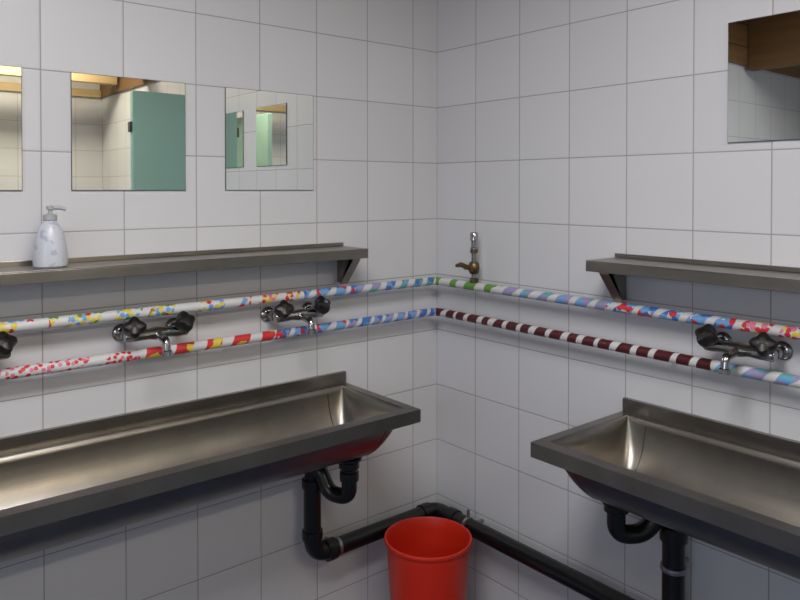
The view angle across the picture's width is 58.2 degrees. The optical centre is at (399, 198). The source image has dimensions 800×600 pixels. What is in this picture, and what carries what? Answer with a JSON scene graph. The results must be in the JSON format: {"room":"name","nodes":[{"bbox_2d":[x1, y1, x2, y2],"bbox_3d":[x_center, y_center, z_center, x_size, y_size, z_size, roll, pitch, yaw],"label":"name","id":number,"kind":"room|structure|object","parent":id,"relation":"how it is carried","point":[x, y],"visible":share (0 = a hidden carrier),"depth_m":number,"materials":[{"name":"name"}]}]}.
{"room":"public restroom","nodes":[
{"label":"public restroom","id":0,"kind":"room"},
{"bbox_2d":[0,0,436,599],"bbox_3d":[-1.287,0.199,1.539,3.800,2.820,0.100,-1,1,-39],"label":"wall","id":1,"kind":"structure","parent":0,"point":[368,67],"depth_m":2.13,"materials":[{"name":"tile"}]},
{"bbox_2d":[0,331,17,359],"bbox_3d":[-0.978,0.358,1.631,0.194,0.104,0.152,-1,1,-39],"label":"faucet","id":2,"kind":"object","parent":1,"relation":"attached to","point":[7,342],"visible":1,"depth_m":1.65,"materials":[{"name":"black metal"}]},
{"bbox_2d":[0,65,22,190],"bbox_3d":[-1.043,-0.170,1.665,0.303,0.302,0.004,-1,1,-39],"label":"wall mirror","id":3,"kind":"object","parent":1,"relation":"attached to","point":[10,76],"visible":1,"depth_m":1.74,"materials":[{"name":"clear glass"}]},
{"bbox_2d":[70,72,185,190],"bbox_3d":[-0.722,-0.174,1.929,0.303,0.302,0.004,-1,1,-39],"label":"wall mirror","id":4,"kind":"object","parent":1,"relation":"attached to","point":[127,133],"visible":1,"depth_m":1.92,"materials":[{"name":"clear glass"}]},
{"bbox_2d":[112,311,194,356],"bbox_3d":[-0.642,0.354,1.907,0.194,0.104,0.152,-1,1,-39],"label":"faucet","id":5,"kind":"object","parent":1,"relation":"attached to","point":[134,330],"visible":1,"depth_m":1.89,"materials":[{"name":"silver metal"}]},
{"bbox_2d":[0,242,367,285],"bbox_3d":[-0.901,0.217,1.700,1.960,0.130,0.139,-1,1,-39],"label":"steel shelf","id":6,"kind":"object","parent":1,"relation":"attached to","point":[348,258],"visible":1,"depth_m":1.93,"materials":[{"name":"silver metal"}]},
{"bbox_2d":[32,205,67,267],"bbox_3d":[-0.843,0.089,1.734,0.078,0.149,0.078,-1,1,-39],"label":"soap dispenser","id":7,"kind":"object","parent":6,"relation":"on","point":[50,247],"visible":1,"depth_m":1.71,"materials":[{"name":"white plastic"}]},
{"bbox_2d":[0,371,420,562],"bbox_3d":[-0.821,0.682,1.610,1.962,0.206,0.388,-1,1,-39],"label":"sink","id":8,"kind":"object","parent":1,"relation":"attached to","point":[60,485],"visible":1,"depth_m":1.85,"materials":[{"name":"metal"}]},
{"bbox_2d":[225,87,312,189],"bbox_3d":[-0.394,-0.178,2.199,0.303,0.302,0.004,-1,1,-39],"label":"wall mirror","id":9,"kind":"object","parent":1,"relation":"attached to","point":[269,134],"visible":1,"depth_m":2.19,"materials":[{"name":"clear glass"}]},
{"bbox_2d":[261,296,330,334],"bbox_3d":[-0.302,0.350,2.186,0.194,0.104,0.152,-1,1,-39],"label":"faucet","id":10,"kind":"object","parent":1,"relation":"attached to","point":[284,311],"visible":1,"depth_m":2.17,"materials":[{"name":"silver metal"}]},
{"bbox_2d":[302,457,448,561],"bbox_3d":[-0.047,0.958,2.356,0.575,0.363,0.227,-1,1,-39],"label":"drain pipe","id":11,"kind":"object","parent":1,"relation":"attached to","point":[314,483],"visible":0.78,"depth_m":2.21,"materials":[{"name":"black plastic"}]},
{"bbox_2d":[0,277,799,339],"bbox_3d":[-0.085,0.314,1.039,2.379,0.028,2.199,-1,1,-39],"label":"pipe","id":12,"kind":"object","parent":1,"relation":"attached to","point":[777,330],"visible":0.97,"depth_m":1.97,"materials":[{"name":"metal"}]},
{"bbox_2d":[455,232,479,282],"bbox_3d":[0.233,0.197,2.422,0.069,0.171,0.079,-1,1,-39],"label":"valve","id":13,"kind":"object","parent":12,"relation":"on","point":[473,267],"visible":1,"depth_m":2.42,"materials":[{"name":"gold metal"}]},
{"bbox_2d":[0,308,799,388],"bbox_3d":[-0.085,0.423,1.040,2.379,0.028,2.199,-1,1,-39],"label":"pipe","id":14,"kind":"object","parent":1,"relation":"attached to","point":[770,376],"visible":0.97,"depth_m":1.97,"materials":[{"name":"metal"}]},
{"bbox_2d":[437,0,799,599],"bbox_3d":[1.444,0.204,1.130,0.100,2.820,4.000,-1,1,-39],"label":"wall","id":15,"kind":"structure","parent":0,"point":[570,133],"depth_m":2.14,"materials":[{"name":"tile"}]},
{"bbox_2d":[443,502,688,599],"bbox_3d":[0.790,0.960,1.677,0.227,0.375,2.060,-1,1,-39],"label":"drain pipe","id":16,"kind":"object","parent":15,"relation":"attached to","point":[673,567],"visible":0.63,"depth_m":1.99,"materials":[{"name":"black plastic"}]},
{"bbox_2d":[531,397,799,579],"bbox_3d":[0.927,0.673,1.362,0.408,0.206,1.408,-1,1,-39],"label":"sink","id":17,"kind":"object","parent":15,"relation":"attached to","point":[735,489],"visible":1,"depth_m":1.71,"materials":[{"name":"metal"}]},
{"bbox_2d":[586,253,799,302],"bbox_3d":[1.020,0.228,1.456,0.139,0.130,1.443,-1,1,-39],"label":"steel shelf","id":18,"kind":"object","parent":15,"relation":"attached to","point":[613,271],"visible":1,"depth_m":1.79,"materials":[{"name":"silver metal"}]},
{"bbox_2d":[695,324,792,375],"bbox_3d":[0.803,0.357,1.712,0.152,0.104,0.194,-1,1,-39],"label":"faucet","id":19,"kind":"object","parent":15,"relation":"attached to","point":[760,347],"visible":1,"depth_m":1.69,"materials":[{"name":"silver metal"}]},
{"bbox_2d":[727,10,799,142],"bbox_3d":[0.916,-0.288,1.682,0.004,0.300,0.302,-1,1,-39],"label":"wall mirror","id":20,"kind":"object","parent":15,"relation":"attached to","point":[764,52],"visible":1,"depth_m":1.73,"materials":[{"name":"clear glass"}]},
{"bbox_3d":[-0.017,1.580,0.013,3.600,0.100,3.900,-1,1,-39],"label":"floor","id":21,"kind":"structure","parent":0,"visible":0},
{"bbox_2d":[384,516,471,599],"bbox_3d":[0.090,1.287,2.297,0.281,0.422,0.281,-1,1,-39],"label":"waste bin","id":22,"kind":"object","parent":21,"relation":"on","point":[428,557],"visible":1,"depth_m":2.23,"materials":[{"name":"red plastic"}]}
]}

